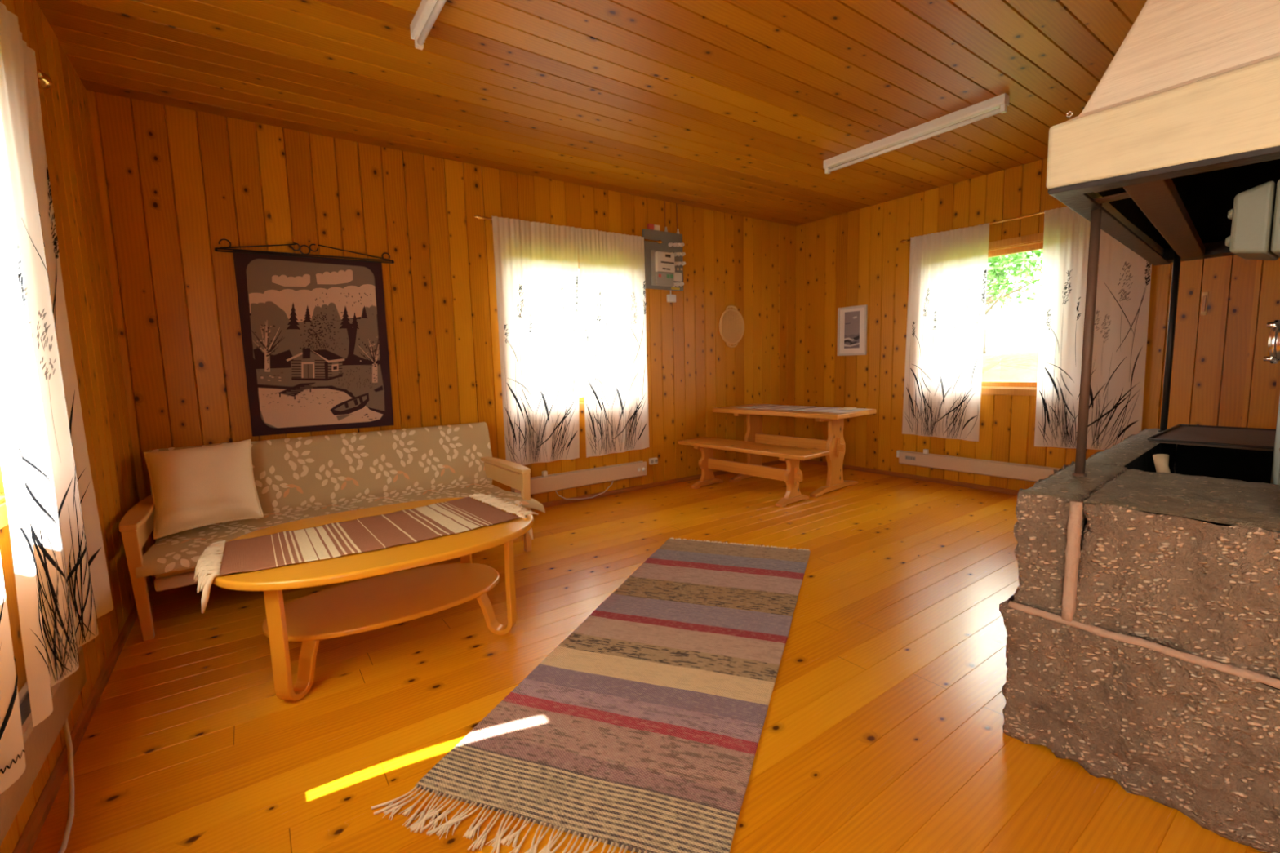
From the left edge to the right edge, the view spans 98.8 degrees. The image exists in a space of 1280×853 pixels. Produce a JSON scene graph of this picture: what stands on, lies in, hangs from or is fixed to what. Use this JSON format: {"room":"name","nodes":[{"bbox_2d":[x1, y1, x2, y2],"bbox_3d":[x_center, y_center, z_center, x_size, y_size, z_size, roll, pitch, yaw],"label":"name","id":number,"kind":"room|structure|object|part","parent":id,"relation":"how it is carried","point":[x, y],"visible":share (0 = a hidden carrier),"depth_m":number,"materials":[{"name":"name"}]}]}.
{"room":"cabin living room","nodes":[
{"label":"cabin living room","id":0,"kind":"room"},
{"bbox_2d":[0,0,147,852],"bbox_3d":[-1.176,-0.206,0.518,0.140,2.750,6.579,-6,8,-35],"label":"wall","id":1,"kind":"structure","parent":0,"point":[67,131],"depth_m":2.48,"materials":[{"name":"brown wood"}]},
{"bbox_2d":[0,462,8,528],"bbox_3d":[-1.555,-0.381,1.043,0.154,1.370,1.210,-6,8,-35],"label":"window","id":2,"kind":"structure","parent":1,"relation":"in","point":[3,511],"depth_m":1.47,"materials":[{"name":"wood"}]},
{"bbox_3d":[-1.561,-0.380,1.039,0.140,1.278,1.118,-6,8,-35],"label":"frame","id":3,"kind":"part","parent":2,"relation":"part of","materials":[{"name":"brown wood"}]},
{"bbox_3d":[-1.499,-0.387,1.083,0.014,1.370,1.210,-6,8,-35],"label":"casing","id":4,"kind":"part","parent":2,"relation":"part of","materials":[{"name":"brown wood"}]},
{"bbox_2d":[0,646,86,845],"bbox_3d":[-1.317,0.813,1.062,0.077,0.132,1.595,-6,8,-35],"label":"wall heater","id":5,"kind":"object","parent":1,"relation":"attached to","point":[38,740],"visible":0.39,"depth_m":1.37,"materials":[{"name":"white metal"}]},
{"bbox_2d":[19,693,31,725],"bbox_3d":[-1.321,0.756,1.055,0.034,0.005,1.575,-6,8,-35],"label":"grille","id":6,"kind":"object","parent":5,"relation":"attached to","point":[24,701],"depth_m":1.40,"materials":[{"name":"grey metal"}]},
{"bbox_2d":[57,717,74,852],"bbox_3d":[-1.516,0.965,1.416,0.041,0.240,0.577,-6,8,-37],"label":"power cord","id":7,"kind":"object","parent":5,"relation":"attached to","point":[66,727],"visible":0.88,"depth_m":1.57,"materials":[{"name":"grey plastic"}]},
{"bbox_2d":[36,68,52,89],"bbox_3d":[-1.526,-1.148,1.077,0.094,0.058,2.235,-6,8,-35],"label":"curtain rod","id":8,"kind":"object","parent":1,"relation":"attached to","point":[45,82],"visible":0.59,"depth_m":1.94,"materials":[{"name":"gold metal"}]},
{"bbox_2d":[0,552,26,794],"bbox_3d":[-1.187,-0.184,0.824,0.042,1.898,0.927,-6,8,-35],"label":"curtain","id":9,"kind":"object","parent":8,"relation":"hanging from","point":[12,757],"visible":1,"depth_m":1.15,"materials":[{"name":"fabric"}]},
{"bbox_2d":[0,2,113,727],"bbox_3d":[-1.706,-0.258,1.545,0.046,1.883,0.930,-6,8,-35],"label":"curtain","id":10,"kind":"object","parent":8,"relation":"hanging from","point":[63,586],"visible":1,"depth_m":1.54,"materials":[{"name":"fabric"}]},
{"bbox_2d":[12,575,153,852],"bbox_3d":[-1.070,1.133,0.705,0.018,0.042,6.280,-6,8,-35],"label":"baseboard","id":11,"kind":"structure","parent":1,"relation":"attached to","point":[25,843],"depth_m":1.77,"materials":[{"name":"brown wood"}]},
{"bbox_2d":[85,89,795,579],"bbox_3d":[-0.587,-0.704,4.852,6.174,2.750,0.169,-6,8,-35],"label":"wall","id":12,"kind":"structure","parent":0,"point":[174,183],"depth_m":3.76,"materials":[{"name":"brown wood"}]},
{"bbox_2d":[153,460,786,581],"bbox_3d":[-0.515,0.646,4.950,5.856,0.042,0.018,-6,8,-35],"label":"baseboard","id":13,"kind":"structure","parent":12,"relation":"attached to","point":[554,503],"depth_m":5.27,"materials":[{"name":"brown wood"}]},
{"bbox_2d":[474,214,662,244],"bbox_3d":[-0.532,-1.664,4.681,1.810,0.039,0.084,-6,8,-35],"label":"curtain rod","id":14,"kind":"object","parent":12,"relation":"attached to","point":[478,217],"visible":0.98,"depth_m":4.21,"materials":[{"name":"gold metal"}]},
{"bbox_2d":[492,216,579,465],"bbox_3d":[-0.800,-0.670,4.516,0.755,1.957,0.042,-6,8,-35],"label":"curtain","id":15,"kind":"object","parent":14,"relation":"hanging from","point":[536,263],"visible":1,"depth_m":4.49,"materials":[{"name":"fabric"}]},
{"bbox_2d":[577,227,648,457],"bbox_3d":[-0.213,-0.727,4.916,0.706,1.958,0.040,-6,8,-35],"label":"curtain","id":16,"kind":"object","parent":14,"relation":"hanging from","point":[611,265],"visible":1,"depth_m":4.90,"materials":[{"name":"fabric"}]},
{"bbox_2d":[511,460,646,495],"bbox_3d":[-0.498,0.438,4.895,1.343,0.183,0.089,-6,8,-35],"label":"wall heater","id":17,"kind":"object","parent":12,"relation":"attached to","point":[544,483],"visible":0.81,"depth_m":4.87,"materials":[{"name":"metal"}]},
{"bbox_2d":[555,480,613,499],"bbox_3d":[-0.486,0.585,4.914,0.609,0.131,0.020,-6,8,-35],"label":"power cord","id":18,"kind":"object","parent":17,"relation":"attached to","point":[613,481],"visible":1,"depth_m":4.92,"materials":[{"name":"white plastic"}]},
{"bbox_2d":[529,462,639,479],"bbox_3d":[-0.504,0.400,4.898,1.323,0.005,0.034,-6,8,-35],"label":"grille","id":19,"kind":"object","parent":17,"relation":"attached to","point":[633,464],"depth_m":4.90,"materials":[{"name":"white metal"}]},
{"bbox_2d":[577,253,584,410],"bbox_3d":[-0.595,-0.824,4.842,1.360,1.360,0.154,-6,8,-35],"label":"window","id":20,"kind":"structure","parent":12,"relation":"in","point":[581,399],"depth_m":4.87,"materials":[{"name":"brown wood"}]},
{"bbox_2d":[648,457,657,464],"bbox_3d":[0.131,0.339,5.375,0.091,0.060,0.030,-6,8,-35],"label":"wall socket","id":21,"kind":"object","parent":12,"relation":"attached to","point":[651,460],"visible":1,"depth_m":5.36,"materials":[{"name":"white plastic"}]},
{"bbox_2d":[641,200,685,291],"bbox_3d":[0.241,-1.731,5.216,0.470,0.830,0.106,-6,8,-35],"label":"electrical panel","id":22,"kind":"object","parent":12,"relation":"attached to","point":[664,262],"visible":1,"depth_m":5.20,"materials":[{"name":"grey metal"}]},
{"bbox_3d":[0.223,-1.587,5.255,0.460,0.537,0.043,-6,8,-35],"label":"panel","id":23,"kind":"part","parent":22,"relation":"part of","materials":[{"name":"grey metal"}]},
{"bbox_2d":[666,290,675,302],"bbox_3d":[0.307,-1.269,5.346,0.093,0.117,0.041,-6,8,-35],"label":"junction box","id":24,"kind":"object","parent":12,"relation":"attached to","point":[670,298],"visible":1,"depth_m":5.33,"materials":[{"name":"white plastic"}]},
{"bbox_2d":[719,305,744,347],"bbox_3d":[0.981,-1.066,5.850,0.370,0.444,0.034,-6,8,-35],"label":"woven tray","id":25,"kind":"object","parent":12,"relation":"attached to","point":[731,324],"visible":1,"depth_m":5.85,"materials":[{"name":"wicker"}]},
{"bbox_3d":[0.974,-1.262,5.829,0.169,0.049,0.020,-6,8,-35],"label":"handle","id":26,"kind":"part","parent":25,"relation":"part of","materials":[{"name":"wicker"}]},
{"bbox_3d":[0.985,-0.870,5.873,0.169,0.049,0.020,-6,8,-35],"label":"handle","id":27,"kind":"part","parent":25,"relation":"part of","materials":[{"name":"wicker"}]},
{"bbox_2d":[35,0,1146,226],"bbox_3d":[1.240,-1.899,2.096,6.176,0.140,6.580,-6,8,-35],"label":"ceiling","id":28,"kind":"structure","parent":0,"point":[734,107],"depth_m":2.97,"materials":[{"name":"brown wood"}]},
{"bbox_2d":[409,0,446,49],"bbox_3d":[-0.643,-1.718,1.982,0.062,0.097,1.268,-6,8,-35],"label":"ceiling light","id":29,"kind":"object","parent":28,"relation":"attached to","point":[428,11],"visible":1,"depth_m":2.35,"materials":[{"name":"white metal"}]},
{"bbox_2d":[823,93,1009,174],"bbox_3d":[1.828,-1.985,3.795,0.062,0.097,1.268,-6,8,-35],"label":"ceiling light","id":30,"kind":"object","parent":28,"relation":"attached to","point":[1001,102],"visible":1,"depth_m":3.67,"materials":[{"name":"white plastic"}]},
{"bbox_2d":[31,462,1269,852],"bbox_3d":[1.315,0.972,2.416,6.176,0.140,6.580,-6,8,-35],"label":"floor","id":31,"kind":"structure","parent":0,"point":[882,731],"depth_m":1.97,"materials":[{"name":"brown wood"}]},
{"bbox_2d":[118,456,531,640],"bbox_3d":[-1.777,0.495,3.393,1.999,0.751,0.942,-6,8,-35],"label":"sofa","id":32,"kind":"object","parent":31,"relation":"on","point":[135,526],"visible":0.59,"depth_m":2.61,"materials":[{"name":"brown wood"}]},
{"bbox_3d":[-2.542,0.429,2.808,0.092,0.051,0.895,-6,8,-35],"label":"armrest","id":33,"kind":"part","parent":32,"relation":"part of","materials":[{"name":"brown wood"}]},
{"bbox_3d":[-2.288,0.724,2.502,0.063,0.520,0.052,-6,8,-35],"label":"leg","id":34,"kind":"part","parent":32,"relation":"part of","materials":[{"name":"brown wood"}]},
{"bbox_3d":[-2.536,0.510,2.811,0.024,0.110,0.750,-6,8,-35],"label":"rail","id":35,"kind":"part","parent":32,"relation":"part of","materials":[{"name":"brown wood"}]},
{"bbox_3d":[-1.737,0.571,3.353,1.810,0.083,0.690,-6,8,-35],"label":"mattress","id":36,"kind":"part","parent":32,"relation":"part of","materials":[{"name":"fabric"}]},
{"bbox_3d":[-1.736,0.646,3.364,1.810,0.060,0.685,-6,8,-35],"label":"seat","id":37,"kind":"part","parent":32,"relation":"part of","materials":[{"name":"wood"}]},
{"bbox_2d":[135,422,545,577],"bbox_3d":[-1.740,0.345,3.398,2.025,0.543,1.022,-6,8,-35],"label":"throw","id":38,"kind":"object","parent":32,"relation":"on","point":[295,478],"visible":0.58,"depth_m":3.60,"materials":[{"name":"fabric"}]},
{"bbox_2d":[143,439,263,539],"bbox_3d":[-2.372,0.323,2.986,0.497,0.440,0.337,-6,8,-35],"label":"cushion","id":39,"kind":"object","parent":38,"relation":"on","point":[192,488],"visible":1,"depth_m":2.92,"materials":[{"name":"fabric"}]},
{"bbox_3d":[-0.986,0.347,3.909,0.024,0.110,0.750,-6,8,-35],"label":"rail","id":40,"kind":"part","parent":32,"relation":"part of","materials":[{"name":"brown wood"}]},
{"bbox_3d":[-0.992,0.266,3.906,0.092,0.051,0.895,-6,8,-35],"label":"armrest","id":41,"kind":"part","parent":32,"relation":"part of","materials":[{"name":"brown wood"}]},
{"bbox_3d":[-0.743,0.562,3.598,0.052,0.520,0.052,-6,8,-35],"label":"leg","id":42,"kind":"part","parent":32,"relation":"part of","materials":[{"name":"brown wood"}]},
{"bbox_2d":[207,497,533,700],"bbox_3d":[-1.122,0.706,2.471,1.270,0.498,1.000,-6,8,-35],"label":"coffee table","id":43,"kind":"object","parent":31,"relation":"on","point":[383,601],"visible":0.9,"depth_m":2.27,"materials":[{"name":"brown wood"}]},
{"bbox_3d":[-1.284,0.775,2.036,0.060,0.467,0.169,0,6,10],"label":"leg","id":44,"kind":"part","parent":43,"relation":"part of","materials":[{"name":"brown wood"}]},
{"bbox_2d":[193,493,537,613],"bbox_3d":[-1.160,0.502,2.453,1.291,0.132,0.630,-6,8,-35],"label":"table runner","id":45,"kind":"object","parent":43,"relation":"on","point":[331,540],"visible":1,"depth_m":2.32,"materials":[{"name":"fabric"}]},
{"bbox_2d":[262,563,499,641],"bbox_3d":[-1.120,0.768,2.478,0.970,0.022,0.570,-6,8,-35],"label":"shelf","id":46,"kind":"object","parent":43,"relation":"attached to","point":[383,601],"depth_m":2.41,"materials":[{"name":"brown wood"}]},
{"bbox_3d":[-0.959,0.669,2.909,0.060,0.467,0.169,0,6,10],"label":"leg","id":47,"kind":"part","parent":43,"relation":"part of","materials":[{"name":"brown wood"}]},
{"bbox_3d":[-0.653,0.709,2.483,0.169,0.467,0.060,0,6,10],"label":"leg","id":48,"kind":"part","parent":43,"relation":"part of","materials":[{"name":"brown wood"}]},
{"bbox_2d":[371,537,810,852],"bbox_3d":[0.169,0.917,2.491,0.961,0.012,2.554,1,7,22],"label":"rag rug","id":49,"kind":"object","parent":31,"relation":"on","point":[640,731],"visible":1,"depth_m":1.85,"materials":[{"name":"fabric"}]},
{"bbox_2d":[678,436,829,506],"bbox_3d":[0.987,0.394,5.029,0.400,0.447,1.430,-7,8,-40],"label":"bench","id":50,"kind":"object","parent":31,"relation":"on","point":[792,476],"visible":1,"depth_m":4.88,"materials":[{"name":"brown wood"}]},
{"bbox_3d":[0.982,0.189,5.006,0.380,0.034,1.430,-7,8,-40],"label":"seat","id":51,"kind":"part","parent":50,"relation":"part of","materials":[{"name":"brown wood"}]},
{"bbox_2d":[712,404,875,497],"bbox_3d":[1.483,0.190,5.431,0.760,0.738,1.400,-7,8,-41],"label":"dining table","id":52,"kind":"object","parent":31,"relation":"on","point":[835,444],"visible":0.84,"depth_m":5.13,"materials":[{"name":"brown wood"}]},
{"bbox_2d":[737,404,871,413],"bbox_3d":[1.560,-0.179,5.351,0.500,0.004,1.210,-7,8,-41],"label":"tablecloth","id":53,"kind":"object","parent":52,"relation":"on","point":[786,407],"visible":0.93,"depth_m":5.30,"materials":[{"name":"fabric"}]},
{"bbox_2d":[838,407,856,409],"bbox_3d":[1.909,-0.163,5.040,0.100,0.017,0.120,-6,8,-35],"label":"napkin","id":54,"kind":"object","parent":53,"relation":"on","point":[843,408],"visible":1,"depth_m":5.02,"materials":[{"name":"fabric"}]},
{"bbox_2d":[999,428,1279,852],"bbox_3d":[2.456,0.141,1.633,2.153,1.625,1.865,-6,8,-35],"label":"fireplace","id":55,"kind":"object","parent":31,"relation":"on","point":[1141,620],"visible":0.99,"depth_m":1.46,"materials":[{"name":"stone"}]},
{"bbox_2d":[1152,453,1170,472],"bbox_3d":[1.974,0.256,2.061,0.047,0.296,0.171,2,7,27],"label":"firewood","id":56,"kind":"object","parent":55,"relation":"on","point":[1161,461],"visible":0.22,"depth_m":2.08,"materials":[{"name":"brown wood"}]},
{"bbox_2d":[1045,0,1279,476],"bbox_3d":[2.411,-0.805,1.535,2.087,1.972,1.865,-6,8,-35],"label":"hood","id":57,"kind":"object","parent":55,"relation":"on","point":[1183,121],"visible":0.94,"depth_m":1.41,"materials":[{"name":"beige paint"}]},
{"bbox_3d":[1.461,-0.270,1.789,0.040,0.902,0.040,-6,8,-35],"label":"post","id":58,"kind":"part","parent":57,"relation":"part of","materials":[{"name":"metal"}]},
{"bbox_3d":[2.652,-0.407,2.743,0.040,0.902,0.040,-6,8,-35],"label":"post","id":59,"kind":"part","parent":57,"relation":"part of","materials":[{"name":"metal"}]},
{"bbox_2d":[1225,179,1279,260],"bbox_3d":[1.671,-0.520,1.438,0.220,0.213,0.162,-6,8,-35],"label":"switch box","id":60,"kind":"object","parent":57,"relation":"attached to","point":[1255,215],"visible":1,"depth_m":1.40,"materials":[{"name":"grey plastic"}]},
{"bbox_2d":[1147,424,1275,451],"bbox_3d":[2.707,0.050,2.439,0.732,0.019,0.587,-6,8,-35],"label":"plate","id":61,"kind":"object","parent":55,"relation":"on","point":[1235,437],"visible":1,"depth_m":2.46,"materials":[{"name":"metal"}]},
{"bbox_2d":[1270,395,1279,532],"bbox_3d":[2.214,-0.070,1.876,0.706,0.998,0.024,-7,8,-41],"label":"panel","id":62,"kind":"object","parent":55,"relation":"on","point":[1275,476],"visible":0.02,"depth_m":1.95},
{"bbox_3d":[2.469,-0.102,2.102,0.021,0.997,0.024,-6,8,-35],"label":"edge trim","id":63,"kind":"part","parent":62,"relation":"part of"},
{"bbox_2d":[794,158,1173,490],"bbox_3d":[3.731,-0.722,3.996,0.140,2.750,6.579,-6,8,-35],"label":"wall","id":64,"kind":"structure","parent":0,"point":[857,257],"depth_m":5.50,"materials":[{"name":"brown wood"}]},
{"bbox_2d":[836,304,867,355],"bbox_3d":[2.269,-1.022,5.869,0.022,0.517,0.342,-6,8,-35],"label":"framed picture","id":65,"kind":"object","parent":64,"relation":"attached to","point":[851,321],"visible":1,"depth_m":5.86,"materials":[{"name":"paper"}]},
{"bbox_2d":[844,311,859,348],"bbox_3d":[2.268,-1.033,5.867,0.001,0.386,0.182,-6,8,-35],"label":"print","id":66,"kind":"object","parent":65,"relation":"attached to","point":[851,318],"depth_m":5.87,"materials":[{"name":"paper"}]},
{"bbox_2d":[800,459,1018,495],"bbox_3d":[3.708,0.631,4.091,0.018,0.042,6.280,-6,8,-35],"label":"baseboard","id":67,"kind":"structure","parent":64,"relation":"attached to","point":[1010,491],"depth_m":5.36,"materials":[{"name":"brown wood"}]},
{"bbox_2d":[899,211,1044,243],"bbox_3d":[3.122,-1.712,4.512,0.084,0.039,2.015,-6,8,-35],"label":"curtain rod","id":68,"kind":"object","parent":64,"relation":"attached to","point":[903,241],"visible":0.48,"depth_m":4.54,"materials":[{"name":"gold metal"}]},
{"bbox_2d":[902,222,989,441],"bbox_3d":[2.781,-0.829,5.032,0.038,1.887,0.709,-6,8,-35],"label":"curtain","id":69,"kind":"object","parent":68,"relation":"hanging from","point":[948,279],"visible":1,"depth_m":5.01,"materials":[{"name":"fabric"}]},
{"bbox_2d":[1034,206,1151,449],"bbox_3d":[3.414,-0.744,4.154,0.029,1.875,0.674,-6,8,-35],"label":"curtain","id":70,"kind":"object","parent":68,"relation":"hanging from","point":[1116,401],"visible":0.85,"depth_m":4.16,"materials":[{"name":"fabric"}]},
{"bbox_2d":[896,448,1060,482],"bbox_3d":[3.066,0.344,4.896,0.079,0.174,1.612,-6,8,-35],"label":"wall heater","id":71,"kind":"object","parent":64,"relation":"attached to","point":[970,465],"visible":0.73,"depth_m":4.92,"materials":[{"name":"metal"}]},
{"bbox_3d":[2.661,0.311,5.396,0.003,0.036,0.100,-6,8,-35],"label":"rating plate","id":72,"kind":"part","parent":71,"relation":"part of","materials":[{"name":"silver metal"}]},
{"bbox_2d":[981,232,1043,395],"bbox_3d":[3.105,-0.942,4.831,0.154,1.315,1.185,-6,8,-35],"label":"window","id":73,"kind":"structure","parent":64,"relation":"in","point":[1032,242],"depth_m":4.66,"materials":[{"name":"brown wood"}]},
{"bbox_2d":[1167,254,1279,429],"bbox_3d":[3.933,-0.327,3.616,0.036,1.920,0.675,-6,8,-35],"label":"door","id":74,"kind":"structure","parent":64,"relation":"in","point":[1220,375],"depth_m":3.65,"materials":[{"name":"brown wood"}]},
{"bbox_3d":[3.810,-0.829,3.702,0.021,0.155,0.030,-6,8,-35],"label":"handle","id":75,"kind":"part","parent":74,"relation":"part of","materials":[{"name":"wood"}]},
{"bbox_2d":[1263,320,1279,363],"bbox_3d":[1.661,-0.201,1.405,0.112,0.146,0.072,-6,8,-35],"label":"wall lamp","id":76,"kind":"object","parent":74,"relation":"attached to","point":[1273,346],"visible":1,"depth_m":1.39,"materials":[{"name":"metal"}]},
{"label":"outside","id":77,"kind":"structure","parent":0,"visible":0},
{"bbox_2d":[578,349,1038,396],"bbox_3d":[3.372,-0.574,11.345,36.000,1.914,38.000,-6,8,-35],"label":"ground","id":78,"kind":"structure","parent":77,"point":[1021,366],"depth_m":12.72,"materials":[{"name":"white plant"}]},
{"bbox_2d":[982,249,1043,373],"bbox_3d":[7.779,-3.177,12.700,2.944,3.993,3.374,-6,8,-35],"label":"leafy tree","id":79,"kind":"object","parent":78,"relation":"on","point":[995,269],"visible":0.18,"depth_m":11.99,"materials":[{"name":"green plant"}]},
{"bbox_2d":[982,249,1042,353],"bbox_3d":[10.284,-4.378,16.634,3.664,4.434,3.799,-6,8,-35],"label":"leafy tree","id":80,"kind":"object","parent":78,"relation":"on","point":[1039,269],"visible":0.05,"depth_m":15.95,"materials":[{"name":"green plant"}]}
]}

